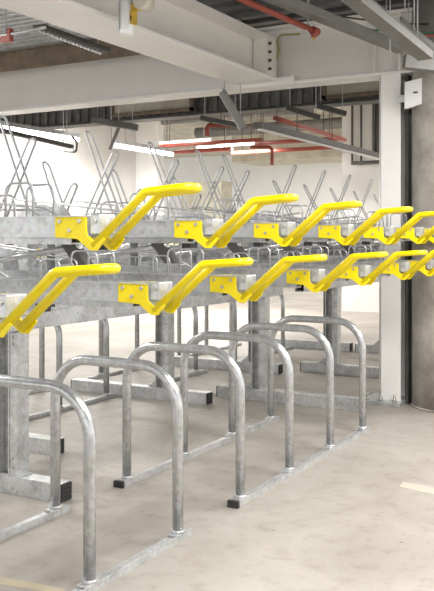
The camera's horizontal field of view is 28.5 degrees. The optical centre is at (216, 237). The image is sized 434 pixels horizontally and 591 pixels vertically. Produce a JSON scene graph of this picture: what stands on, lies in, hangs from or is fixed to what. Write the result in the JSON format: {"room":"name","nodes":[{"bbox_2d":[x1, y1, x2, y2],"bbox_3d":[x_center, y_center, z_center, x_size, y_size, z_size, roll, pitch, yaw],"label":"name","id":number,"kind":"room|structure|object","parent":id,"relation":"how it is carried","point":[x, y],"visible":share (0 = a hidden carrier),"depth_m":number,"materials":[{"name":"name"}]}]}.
{"room":"bicycle parking room","nodes":[
{"label":"bicycle parking room","id":0,"kind":"room"},
{"bbox_2d":[0,123,135,257],"bbox_3d":[-5.226,-0.600,19.014,6.225,4.000,3.000,0,0,29],"label":"wall","id":1,"kind":"structure","parent":0,"point":[79,167],"depth_m":16.94,"materials":[{"name":"grey paint"}]},
{"bbox_2d":[136,121,163,215],"bbox_3d":[-2.592,-0.600,19.395,3.163,4.000,0.250,0,0,29],"label":"wall","id":2,"kind":"structure","parent":0,"point":[147,175],"depth_m":18.64,"materials":[{"name":"white paint"}]},
{"bbox_2d":[0,287,433,590],"bbox_3d":[0.363,1.460,11.848,23.000,0.120,27.000,0,0,29],"label":"floor","id":3,"kind":"structure","parent":0,"point":[345,521],"depth_m":4.80,"materials":[{"name":"concrete"}]},
{"bbox_2d":[0,577,65,590],"bbox_3d":[-0.768,1.399,3.446,0.355,0.002,0.068,0,0,22],"label":"floor marking","id":4,"kind":"object","parent":3,"relation":"on","point":[3,581],"depth_m":3.44,"materials":[{"name":"beige paint"}]},
{"bbox_2d":[29,319,115,419],"bbox_3d":[-1.909,0.989,6.532,0.794,0.822,2.752,0,0,29],"label":"stand","id":5,"kind":"object","parent":3,"relation":"on","point":[106,394],"visible":0.3,"depth_m":7.44,"materials":[{"name":"metal"}]},
{"bbox_2d":[0,355,191,590],"bbox_3d":[-1.018,0.989,3.229,0.794,0.822,2.272,0,0,29],"label":"stand","id":6,"kind":"object","parent":3,"relation":"on","point":[58,389],"visible":1,"depth_m":3.95,"materials":[{"name":"metal"}]},
{"bbox_2d":[28,305,212,454],"bbox_3d":[-1.207,0.905,6.649,1.456,0.990,4.000,0,0,29],"label":"frame","id":7,"kind":"object","parent":3,"relation":"on","point":[164,322],"visible":0.4,"depth_m":7.40,"materials":[{"name":"metal"}]},
{"bbox_2d":[17,211,36,269],"bbox_3d":[-2.039,0.104,6.325,2.083,0.611,0.136,0,0,29],"label":"tray","id":8,"kind":"object","parent":7,"relation":"on","point":[24,263],"visible":0.06,"depth_m":5.87,"materials":[{"name":"metal"}]},
{"bbox_2d":[6,212,99,260],"bbox_3d":[-1.651,0.104,7.014,2.083,0.611,0.136,0,0,29],"label":"tray","id":9,"kind":"object","parent":7,"relation":"on","point":[38,245],"visible":0.02,"depth_m":6.88,"materials":[{"name":"metal"}]},
{"bbox_2d":[9,244,128,261],"bbox_3d":[-1.455,0.229,7.362,2.083,0.361,0.136,0,0,29],"label":"tray","id":10,"kind":"object","parent":7,"relation":"on","point":[121,257],"visible":0.04,"depth_m":6.89,"materials":[{"name":"metal"}]},
{"bbox_2d":[37,244,188,258],"bbox_3d":[-1.067,0.229,8.050,2.083,0.361,0.136,0,0,29],"label":"tray","id":11,"kind":"object","parent":7,"relation":"on","point":[182,256],"visible":0.02,"depth_m":7.56,"materials":[{"name":"metal"}]},
{"bbox_2d":[83,215,172,246],"bbox_3d":[-1.263,0.104,7.702,2.083,0.611,0.136,0,0,29],"label":"tray","id":12,"kind":"object","parent":7,"relation":"on","point":[158,217],"visible":0.02,"depth_m":7.22,"materials":[{"name":"metal"}]},
{"bbox_2d":[84,307,207,384],"bbox_3d":[-0.726,0.989,8.632,0.794,0.822,1.172,0,0,29],"label":"stand","id":13,"kind":"object","parent":3,"relation":"on","point":[196,371],"visible":0.24,"depth_m":8.77,"materials":[{"name":"metal"}]},
{"bbox_2d":[0,287,366,502],"bbox_3d":[-0.875,0.905,5.510,1.390,0.990,5.211,0,0,40],"label":"frame","id":14,"kind":"object","parent":3,"relation":"on","point":[16,478],"visible":0.73,"depth_m":4.75,"materials":[{"name":"metal"}]},
{"bbox_2d":[0,263,120,337],"bbox_3d":[-1.320,-0.046,2.971,2.383,0.913,0.137,0,0,29],"label":"tray","id":15,"kind":"object","parent":14,"relation":"on","point":[13,306],"visible":1,"depth_m":2.51,"materials":[{"name":"metal"}]},
{"bbox_2d":[0,182,201,250],"bbox_3d":[-1.098,-0.171,3.365,2.383,1.163,0.137,0,0,29],"label":"tray","id":16,"kind":"object","parent":14,"relation":"on","point":[73,229],"visible":1,"depth_m":2.98,"materials":[{"name":"metal"}]},
{"bbox_2d":[0,250,252,314],"bbox_3d":[-0.914,-0.046,3.691,2.383,0.913,0.137,0,0,29],"label":"tray","id":17,"kind":"object","parent":14,"relation":"on","point":[81,292],"visible":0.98,"depth_m":3.34,"materials":[{"name":"metal"}]},
{"bbox_2d":[0,192,298,278],"bbox_3d":[-0.714,-0.171,4.046,2.383,1.163,0.137,0,0,29],"label":"tray","id":18,"kind":"object","parent":14,"relation":"on","point":[207,232],"visible":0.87,"depth_m":3.70,"materials":[{"name":"metal"}]},
{"bbox_2d":[0,244,327,304],"bbox_3d":[-0.563,-0.046,4.315,2.383,0.913,0.137,0,0,29],"label":"tray","id":19,"kind":"object","parent":14,"relation":"on","point":[213,285],"visible":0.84,"depth_m":4.00,"materials":[{"name":"metal"}]},
{"bbox_2d":[0,115,361,308],"bbox_3d":[-0.343,-0.171,4.705,2.383,1.163,0.137,0,0,29],"label":"tray","id":20,"kind":"object","parent":14,"relation":"on","point":[284,234],"visible":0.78,"depth_m":4.63,"materials":[{"name":"metal"}]},
{"bbox_2d":[32,161,387,292],"bbox_3d":[-0.149,-0.046,5.049,2.383,0.913,0.137,0,0,29],"label":"tray","id":21,"kind":"object","parent":14,"relation":"on","point":[315,280],"visible":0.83,"depth_m":4.74,"materials":[{"name":"metal"}]},
{"bbox_2d":[73,130,412,267],"bbox_3d":[0.070,-0.171,5.439,2.383,1.163,0.137,0,0,29],"label":"tray","id":22,"kind":"object","parent":14,"relation":"on","point":[345,234],"visible":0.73,"depth_m":5.32,"materials":[{"name":"metal"}]},
{"bbox_2d":[111,169,427,285],"bbox_3d":[0.216,-0.046,5.697,2.383,0.913,0.137,0,0,29],"label":"tray","id":23,"kind":"object","parent":14,"relation":"on","point":[362,275],"visible":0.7,"depth_m":5.37,"materials":[{"name":"metal"}]},
{"bbox_2d":[139,141,433,263],"bbox_3d":[0.454,-0.171,6.121,2.383,1.163,0.137,0,0,29],"label":"tray","id":24,"kind":"object","parent":14,"relation":"on","point":[382,233],"visible":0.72,"depth_m":6.04,"materials":[{"name":"metal"}]},
{"bbox_2d":[171,176,433,279],"bbox_3d":[0.621,-0.046,6.416,2.383,0.913,0.137,0,0,29],"label":"tray","id":25,"kind":"object","parent":14,"relation":"on","point":[402,270],"visible":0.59,"depth_m":6.11,"materials":[{"name":"metal"}]},
{"bbox_2d":[188,150,433,260],"bbox_3d":[0.806,-0.171,6.744,2.383,1.163,0.137,0,0,29],"label":"tray","id":26,"kind":"object","parent":14,"relation":"on","point":[413,233],"visible":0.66,"depth_m":6.77,"materials":[{"name":"metal"}]},
{"bbox_2d":[212,181,433,275],"bbox_3d":[0.945,-0.046,6.991,2.383,0.913,0.137,0,0,29],"label":"tray","id":27,"kind":"object","parent":14,"relation":"on","point":[425,269],"visible":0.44,"depth_m":6.82,"materials":[{"name":"metal"}]},
{"bbox_2d":[215,154,433,258],"bbox_3d":[1.036,-0.171,7.153,2.383,1.163,0.137,0,0,29],"label":"tray","id":28,"kind":"object","parent":14,"relation":"on","point":[351,250],"visible":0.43,"depth_m":7.43,"materials":[{"name":"metal"}]},
{"bbox_2d":[181,181,231,243],"bbox_3d":[-0.247,0.050,19.939,1.085,2.700,0.500,0,0,29],"label":"wall","id":29,"kind":"structure","parent":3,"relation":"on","point":[225,188],"depth_m":19.68,"materials":[{"name":"white paint"}]},
{"bbox_2d":[176,295,292,359],"bbox_3d":[0.207,0.989,10.287,0.794,0.822,1.672,0,0,29],"label":"stand","id":30,"kind":"object","parent":3,"relation":"on","point":[232,305],"visible":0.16,"depth_m":10.41,"materials":[{"name":"metal"}]},
{"bbox_2d":[113,315,370,508],"bbox_3d":[0.267,0.989,5.510,0.794,0.822,2.057,0,0,29],"label":"stand","id":31,"kind":"object","parent":3,"relation":"on","point":[237,430],"visible":0.98,"depth_m":5.26,"materials":[{"name":"metal"}]},
{"bbox_2d":[174,291,352,374],"bbox_3d":[0.847,0.905,10.456,1.296,0.990,4.150,0,0,29],"label":"frame","id":32,"kind":"object","parent":3,"relation":"on","point":[244,365],"visible":0.3,"depth_m":9.24,"materials":[{"name":"metal"}]},
{"bbox_2d":[176,243,288,257],"bbox_3d":[-0.105,0.229,9.758,2.083,0.361,0.136,0,0,29],"label":"tray","id":33,"kind":"object","parent":32,"relation":"on","point":[283,255],"visible":0.02,"depth_m":9.28,"materials":[{"name":"metal"}]},
{"bbox_2d":[170,243,308,254],"bbox_3d":[0.283,0.229,10.446,2.083,0.361,0.136,0,0,29],"label":"tray","id":34,"kind":"object","parent":32,"relation":"on","point":[304,253],"visible":0.03,"depth_m":9.97,"materials":[{"name":"metal"}]},
{"bbox_2d":[228,165,301,248],"bbox_3d":[-0.170,-0.171,9.336,2.383,1.163,0.137,0,0,29],"label":"tray","id":35,"kind":"object","parent":32,"relation":"on","point":[273,181],"visible":0.09,"depth_m":8.84,"materials":[{"name":"metal"}]},
{"bbox_2d":[227,170,332,250],"bbox_3d":[0.218,-0.171,10.024,2.383,1.163,0.137,0,0,29],"label":"tray","id":36,"kind":"object","parent":32,"relation":"on","point":[304,185],"visible":0.09,"depth_m":9.53,"materials":[{"name":"metal"}]},
{"bbox_2d":[273,175,357,242],"bbox_3d":[0.606,-0.171,10.712,2.383,1.163,0.137,0,0,29],"label":"tray","id":37,"kind":"object","parent":32,"relation":"on","point":[343,217],"visible":0.06,"depth_m":10.22,"materials":[{"name":"metal"}]},
{"bbox_2d":[299,179,372,243],"bbox_3d":[0.993,-0.171,11.401,2.383,1.163,0.137,0,0,29],"label":"tray","id":38,"kind":"object","parent":32,"relation":"on","point":[354,192],"visible":0.14,"depth_m":10.91,"materials":[{"name":"metal"}]},
{"bbox_2d":[358,194,378,243],"bbox_3d":[1.381,-0.171,12.089,2.383,1.163,0.137,0,0,29],"label":"tray","id":39,"kind":"object","parent":32,"relation":"on","point":[374,195],"visible":0.07,"depth_m":11.66,"materials":[{"name":"metal"}]},
{"bbox_2d":[295,276,378,377],"bbox_3d":[2.040,0.905,9.783,1.336,0.990,4.150,0,0,29],"label":"frame","id":40,"kind":"object","parent":3,"relation":"on","point":[333,294],"visible":0.36,"depth_m":8.83,"materials":[{"name":"metal"}]},
{"bbox_2d":[300,220,378,258],"bbox_3d":[1.712,0.104,8.046,2.083,0.611,0.136,0,0,29],"label":"tray","id":41,"kind":"object","parent":40,"relation":"on","point":[318,223],"visible":0.06,"depth_m":8.28,"materials":[{"name":"metal"}]},
{"bbox_2d":[322,247,377,255],"bbox_3d":[1.903,0.229,8.386,2.083,0.361,0.136,0,0,29],"label":"tray","id":42,"kind":"object","parent":40,"relation":"on","point":[333,247],"visible":0.06,"depth_m":8.75,"materials":[{"name":"metal"}]},
{"bbox_2d":[330,219,378,254],"bbox_3d":[2.099,0.104,8.734,2.083,0.611,0.136,0,0,29],"label":"tray","id":43,"kind":"object","parent":40,"relation":"on","point":[334,222],"visible":0.06,"depth_m":9.10,"materials":[{"name":"metal"}]},
{"bbox_2d":[356,221,376,252],"bbox_3d":[2.487,0.104,9.422,2.083,0.611,0.136,0,0,29],"label":"tray","id":44,"kind":"object","parent":40,"relation":"on","point":[368,251],"visible":0.03,"depth_m":9.84,"materials":[{"name":"metal"}]},
{"bbox_2d":[366,73,404,406],"bbox_3d":[1.458,0.010,7.334,0.340,2.780,0.390,0,0,29],"label":"steel column","id":45,"kind":"structure","parent":3,"relation":"on","point":[391,112],"depth_m":7.22,"materials":[{"name":"white metal"}]},
{"bbox_2d":[0,7,412,115],"bbox_3d":[-3.486,-1.650,10.131,11.980,0.540,0.250,0,0,29],"label":"steel beam","id":46,"kind":"structure","parent":45,"relation":"on","point":[335,57],"depth_m":8.33,"materials":[{"name":"white metal"}]},
{"bbox_2d":[0,0,276,84],"bbox_3d":[-1.968,-1.607,3.683,0.435,0.385,9.485,0,0,29],"label":"steel beam","id":47,"kind":"structure","parent":46,"relation":"attached to","point":[192,35],"depth_m":6.57,"materials":[{"name":"white metal"}]},
{"bbox_2d":[276,33,299,59],"bbox_3d":[0.507,-1.656,7.738,0.531,0.357,0.017,0,0,29],"label":"earth wire","id":48,"kind":"object","parent":46,"relation":"attached to","point":[280,35],"visible":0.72,"depth_m":7.70,"materials":[{"name":"yellow"}]},
{"bbox_2d":[405,74,411,403],"bbox_3d":[1.634,0.010,7.280,0.030,2.780,0.150,0,0,29],"label":"strip","id":49,"kind":"object","parent":45,"relation":"attached to","point":[408,113],"visible":0.57,"depth_m":7.22,"materials":[{"name":"metal"}]},
{"bbox_2d":[399,482,433,494],"bbox_3d":[1.144,1.399,4.784,0.284,0.002,0.119,0,0,42],"label":"floor marking","id":50,"kind":"object","parent":3,"relation":"on","point":[416,487],"depth_m":4.80,"materials":[{"name":"white paint"}]},
{"bbox_2d":[410,0,433,412],"bbox_3d":[1.978,-0.319,7.115,0.728,3.442,0.728,0,0,29],"label":"concrete column","id":51,"kind":"structure","parent":3,"relation":"on","point":[423,114],"depth_m":6.95,"materials":[{"name":"grey concrete"}]},
{"bbox_2d":[339,15,428,24],"bbox_3d":[1.305,-1.773,6.900,0.985,0.110,0.014,0,0,0],"label":"cable","id":52,"kind":"object","parent":51,"relation":"attached to","point":[339,15],"visible":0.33,"depth_m":6.89,"materials":[{"name":"black plastic"}]},
{"bbox_2d":[373,29,433,33],"bbox_3d":[1.334,-1.660,6.800,0.875,0.079,0.016,0,0,0],"label":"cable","id":53,"kind":"object","parent":51,"relation":"attached to","point":[427,32],"visible":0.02,"depth_m":6.79,"materials":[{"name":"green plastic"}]},
{"bbox_2d":[398,78,421,109],"bbox_3d":[1.605,-1.185,7.020,0.255,0.249,0.053,0,0,29],"label":"box","id":54,"kind":"object","parent":51,"relation":"attached to","point":[412,98],"visible":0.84,"depth_m":7.00,"materials":[{"name":"white metal"}]},
{"bbox_2d":[164,155,341,245],"bbox_3d":[6.867,-0.600,23.391,23.000,4.000,0.300,0,0,29],"label":"wall","id":55,"kind":"structure","parent":0,"point":[258,183],"depth_m":26.20,"materials":[{"name":"white paint"}]},
{"bbox_2d":[164,106,341,158],"bbox_3d":[3.357,-2.675,17.162,23.000,0.150,14.800,0,0,29],"label":"ceiling","id":56,"kind":"structure","parent":0,"point":[185,131],"depth_m":20.89,"materials":[{"name":"beige paint"}]},
{"bbox_2d":[113,121,173,155],"bbox_3d":[-0.988,-1.886,11.691,0.070,1.428,1.400,0,0,29],"label":"light","id":57,"kind":"object","parent":56,"relation":"hanging from","point":[121,144],"visible":0.62,"depth_m":11.59,"materials":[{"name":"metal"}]},
{"bbox_2d":[159,138,212,143],"bbox_3d":[-0.586,-2.161,15.941,1.135,0.878,0.070,0,0,29],"label":"light","id":58,"kind":"object","parent":56,"relation":"hanging from","point":[204,139],"visible":0.32,"depth_m":15.89,"materials":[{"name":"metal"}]},
{"bbox_2d":[0,86,378,133],"bbox_3d":[-3.384,-2.050,12.329,16.000,1.100,0.240,0,0,29],"label":"deck","id":59,"kind":"object","parent":56,"relation":"attached to","point":[265,101],"visible":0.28,"depth_m":10.40,"materials":[{"name":"metal"}]},
{"bbox_2d":[110,98,193,117],"bbox_3d":[-0.824,-1.650,10.714,1.229,0.200,0.060,0,0,29],"label":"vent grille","id":60,"kind":"object","parent":59,"relation":"attached to","point":[179,105],"visible":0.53,"depth_m":10.69,"materials":[{"name":"beige metal"}]},
{"bbox_2d":[322,81,378,99],"bbox_3d":[1.499,-1.650,9.406,0.716,0.200,0.060,0,0,29],"label":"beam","id":61,"kind":"structure","parent":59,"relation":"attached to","point":[370,88],"depth_m":9.41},
{"bbox_2d":[159,116,232,154],"bbox_3d":[-0.399,-2.076,15.605,1.528,1.047,0.070,0,0,29],"label":"pipe","id":62,"kind":"object","parent":56,"relation":"hanging from","point":[224,148],"visible":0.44,"depth_m":15.44,"materials":[{"name":"metal"}]},
{"bbox_2d":[159,114,262,147],"bbox_3d":[-0.137,-2.128,15.229,2.091,0.943,0.070,0,0,29],"label":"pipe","id":63,"kind":"object","parent":56,"relation":"hanging from","point":[251,139],"visible":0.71,"depth_m":15.17,"materials":[{"name":"metal"}]},
{"bbox_2d":[196,145,229,147],"bbox_3d":[0.164,-2.486,22.290,1.600,0.228,0.070,0,0,29],"label":"light","id":64,"kind":"object","parent":56,"relation":"hanging from","point":[200,146],"visible":0.16,"depth_m":22.49,"materials":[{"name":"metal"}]},
{"bbox_2d":[217,113,255,146],"bbox_3d":[0.408,-2.131,15.381,0.894,0.939,0.070,0,0,29],"label":"light","id":65,"kind":"object","parent":56,"relation":"hanging from","point":[249,143],"visible":0.36,"depth_m":15.39,"materials":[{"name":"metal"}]},
{"bbox_2d":[161,109,313,124],"bbox_3d":[0.328,-2.445,16.573,3.300,0.310,0.120,0,0,29],"label":"duct","id":66,"kind":"object","parent":56,"relation":"hanging from","point":[279,113],"visible":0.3,"depth_m":16.41,"materials":[{"name":"metal"}]},
{"bbox_2d":[250,145,273,164],"bbox_3d":[0.639,-1.820,12.200,0.338,1.560,0.050,0,0,0],"label":"pipe","id":67,"kind":"object","parent":56,"relation":"hanging from","point":[270,148],"visible":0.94,"depth_m":12.18,"materials":[{"name":"metal"}]},
{"bbox_2d":[194,117,341,137],"bbox_3d":[1.931,-2.440,18.195,5.500,0.320,0.240,0,0,29],"label":"duct","id":68,"kind":"object","parent":56,"relation":"hanging from","point":[336,122],"visible":0.4,"depth_m":18.49,"materials":[{"name":"metal"}]},
{"bbox_2d":[231,112,331,154],"bbox_3d":[1.198,-2.063,15.165,2.120,1.074,0.070,0,0,29],"label":"pipe","id":69,"kind":"object","parent":56,"relation":"hanging from","point":[242,151],"visible":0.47,"depth_m":15.15,"materials":[{"name":"metal"}]},
{"bbox_2d":[232,128,341,165],"bbox_3d":[2.194,-2.189,19.769,3.443,0.818,1.400,0,0,29],"label":"soffit box","id":70,"kind":"object","parent":56,"relation":"attached to","point":[332,155],"visible":0.29,"depth_m":19.45,"materials":[{"name":"beige paint"}]},
{"bbox_2d":[254,113,338,144],"bbox_3d":[1.241,-2.037,13.304,1.457,1.126,0.070,0,0,29],"label":"pipe","id":71,"kind":"object","parent":56,"relation":"hanging from","point":[286,141],"visible":0.43,"depth_m":13.42,"materials":[{"name":"metal"}]},
{"bbox_2d":[273,111,346,141],"bbox_3d":[1.282,-1.996,11.502,0.069,1.209,2.130,0,0,32],"label":"pipe","id":72,"kind":"object","parent":56,"relation":"hanging from","point":[279,119],"visible":0.78,"depth_m":11.45,"materials":[{"name":"metal"}]},
{"bbox_2d":[253,88,378,159],"bbox_3d":[1.409,-1.827,10.139,0.100,1.545,4.150,0,0,29],"label":"lighting trunking","id":73,"kind":"object","parent":56,"relation":"hanging from","point":[260,126],"visible":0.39,"depth_m":9.37,"materials":[{"name":"metal"}]},
{"bbox_2d":[196,0,411,27],"bbox_3d":[-3.329,-2.130,5.296,23.000,0.180,11.960,0,0,29],"label":"ceiling","id":74,"kind":"structure","parent":0,"point":[255,18],"depth_m":7.71,"materials":[{"name":"metal"}]},
{"bbox_2d":[0,9,45,43],"bbox_3d":[-1.476,-1.694,5.912,0.751,0.692,0.040,0,0,29],"label":"pipe","id":75,"kind":"object","parent":74,"relation":"hanging from","point":[7,37],"visible":1,"depth_m":5.87,"materials":[{"name":"metal"}]},
{"bbox_2d":[0,110,73,148],"bbox_3d":[-2.143,-1.854,10.100,0.067,1.493,1.220,0,0,35],"label":"strut","id":76,"kind":"object","parent":74,"relation":"hanging from","point":[15,133],"visible":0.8,"depth_m":10.18,"materials":[{"name":"metal"}]},
{"bbox_2d":[64,136,77,152],"bbox_3d":[-1.813,-1.161,10.615,0.198,0.213,0.046,0,0,23],"label":"hook","id":77,"kind":"object","parent":76,"relation":"attached to","point":[72,137],"visible":1,"depth_m":10.58,"materials":[{"name":"metal"}]},
{"bbox_2d":[0,110,79,141],"bbox_3d":[-2.152,-1.636,10.338,0.070,0.808,1.500,0,0,29],"label":"light","id":78,"kind":"object","parent":74,"relation":"hanging from","point":[27,129],"visible":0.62,"depth_m":10.36,"materials":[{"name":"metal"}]},
{"bbox_2d":[0,7,94,51],"bbox_3d":[-2.738,-1.979,8.177,4.200,0.118,1.840,0,0,29],"label":"panel","id":79,"kind":"object","parent":74,"relation":"attached to","point":[16,21],"visible":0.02,"depth_m":8.16,"materials":[{"name":"metal"}]},
{"bbox_2d":[0,39,141,71],"bbox_3d":[-2.293,-1.900,9.069,5.100,0.280,0.050,0,0,29],"label":"board","id":80,"kind":"object","parent":74,"relation":"attached to","point":[65,53],"visible":0.25,"depth_m":8.68,"materials":[{"name":"brown wood"}]},
{"bbox_2d":[33,23,109,54],"bbox_3d":[-1.049,-1.725,6.250,0.101,0.630,0.792,0,0,28],"label":"strut","id":81,"kind":"object","parent":74,"relation":"hanging from","point":[53,32],"visible":0.93,"depth_m":6.21,"materials":[{"name":"metal"}]},
{"bbox_2d":[91,104,138,130],"bbox_3d":[-1.072,-1.584,9.000,0.493,0.912,0.101,0,0,0],"label":"strut","id":82,"kind":"object","parent":74,"relation":"hanging from","point":[95,120],"visible":0.88,"depth_m":8.95,"materials":[{"name":"metal"}]},
{"bbox_2d":[109,105,120,150],"bbox_3d":[-1.251,-1.837,10.500,0.158,1.527,0.056,0,0,0],"label":"strut","id":83,"kind":"object","parent":74,"relation":"hanging from","point":[113,140],"visible":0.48,"depth_m":10.48,"materials":[{"name":"metal"}]},
{"bbox_2d":[118,0,154,35],"bbox_3d":[-0.515,-1.666,5.417,0.226,0.748,0.100,0,0,29],"label":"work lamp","id":84,"kind":"object","parent":74,"relation":"hanging from","point":[127,9],"visible":1,"depth_m":5.41,"materials":[{"name":"plastic"}]},
{"bbox_2d":[200,94,237,127],"bbox_3d":[0.034,-1.916,9.600,0.457,1.368,0.078,0,0,0],"label":"strut","id":85,"kind":"object","parent":74,"relation":"hanging from","point":[204,118],"visible":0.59,"depth_m":9.56,"materials":[{"name":"metal"}]},
{"bbox_2d":[204,98,233,135],"bbox_3d":[0.031,-1.884,9.800,0.350,1.432,0.060,0,0,0],"label":"pipe","id":86,"kind":"object","parent":74,"relation":"hanging from","point":[210,125],"visible":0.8,"depth_m":9.78,"materials":[{"name":"metal"}]},
{"bbox_2d":[219,17,245,129],"bbox_3d":[0.143,-1.519,7.900,0.252,1.041,0.112,0,0,0],"label":"strut","id":87,"kind":"object","parent":74,"relation":"hanging from","point":[223,94],"visible":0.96,"depth_m":7.85,"materials":[{"name":"metal"}]},
{"bbox_2d":[236,0,320,40],"bbox_3d":[0.397,-1.747,5.965,0.064,0.586,1.008,0,0,43],"label":"pipe","id":88,"kind":"object","parent":74,"relation":"hanging from","point":[314,31],"visible":1,"depth_m":6.04,"materials":[{"name":"metal"}]},
{"bbox_2d":[285,87,320,119],"bbox_3d":[0.934,-1.940,9.300,0.382,1.319,0.078,0,0,0],"label":"strut","id":89,"kind":"object","parent":74,"relation":"hanging from","point":[290,108],"visible":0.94,"depth_m":9.27,"materials":[{"name":"metal"}]},
{"bbox_2d":[316,84,346,115],"bbox_3d":[1.257,-1.969,9.400,0.330,1.262,0.078,0,0,0],"label":"strut","id":90,"kind":"object","parent":74,"relation":"hanging from","point":[320,106],"visible":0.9,"depth_m":9.37,"materials":[{"name":"metal"}]},
{"bbox_2d":[262,0,405,53],"bbox_3d":[0.855,-1.745,6.300,1.439,0.590,0.112,0,0,-34],"label":"strut","id":91,"kind":"object","parent":74,"relation":"hanging from","point":[299,7],"visible":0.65,"depth_m":6.28,"materials":[{"name":"metal"}]},
{"bbox_2d":[341,0,433,60],"bbox_3d":[1.124,-1.643,5.600,0.129,0.793,1.062,0,0,40],"label":"strut","id":92,"kind":"object","parent":74,"relation":"hanging from","point":[371,11],"visible":1,"depth_m":5.59,"materials":[{"name":"metal"}]},
{"bbox_2d":[389,0,390,51],"bbox_3d":[1.253,-1.694,6.200,0.010,0.693,0.010,0,0,29],"label":"rod","id":93,"kind":"object","parent":74,"relation":"hanging from","point":[389,0],"visible":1,"depth_m":6.20,"materials":[{"name":"metal"}]},
{"bbox_2d":[413,0,414,29],"bbox_3d":[1.427,-1.773,6.200,0.010,0.534,0.010,0,0,29],"label":"rod","id":94,"kind":"object","parent":74,"relation":"hanging from","point":[413,0],"visible":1,"depth_m":6.20,"materials":[{"name":"metal"}]},
{"bbox_2d":[399,0,433,48],"bbox_3d":[1.494,-1.697,6.300,0.317,0.686,0.056,0,0,0],"label":"strut","id":95,"kind":"object","parent":74,"relation":"hanging from","point":[403,21],"visible":0.8,"depth_m":6.28,"materials":[{"name":"metal"}]},
{"bbox_2d":[402,0,433,73],"bbox_3d":[1.533,-1.638,6.400,0.280,0.803,0.123,0,0,0],"label":"strut","id":96,"kind":"object","parent":74,"relation":"hanging from","point":[410,63],"visible":0.87,"depth_m":6.34,"materials":[{"name":"metal"}]},
{"bbox_2d":[342,104,378,312],"bbox_3d":[7.680,-0.600,13.607,11.978,4.000,0.250,0,0,29],"label":"wall","id":97,"kind":"structure","parent":0,"point":[357,298],"depth_m":16.27,"materials":[{"name":"grey paint"}]},
{"bbox_2d":[351,106,352,160],"bbox_3d":[2.572,-1.996,16.285,0.038,1.208,0.040,0,0,29],"label":"conduit","id":98,"kind":"object","parent":97,"relation":"attached to","point":[351,106],"visible":0.66,"depth_m":16.27,"materials":[{"name":"metal"}]},
{"bbox_2d":[360,105,361,160],"bbox_3d":[2.728,-1.992,16.197,0.038,1.215,0.040,0,0,29],"label":"conduit","id":99,"kind":"object","parent":97,"relation":"attached to","point":[360,105],"visible":0.66,"depth_m":16.18,"materials":[{"name":"metal"}]},
{"bbox_2d":[351,160,378,164],"bbox_3d":[2.790,-1.418,16.081,0.550,0.067,0.070,0,0,29],"label":"pipe","id":100,"kind":"object","parent":97,"relation":"attached to","point":[370,161],"visible":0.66,"depth_m":16.06,"materials":[{"name":"metal"}]},
{"bbox_2d":[372,104,375,151],"bbox_3d":[2.951,-2.081,16.071,0.067,1.038,0.070,0,0,29],"label":"conduit","id":101,"kind":"object","parent":97,"relation":"attached to","point":[372,104],"visible":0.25,"depth_m":16.04,"materials":[{"name":"metal"}]},
{"bbox_2d":[376,103,378,152],"bbox_3d":[3.019,-2.079,16.033,0.067,1.041,0.070,0,0,29],"label":"conduit","id":102,"kind":"object","parent":97,"relation":"attached to","point":[377,105],"visible":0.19,"depth_m":16.00,"materials":[{"name":"metal"}]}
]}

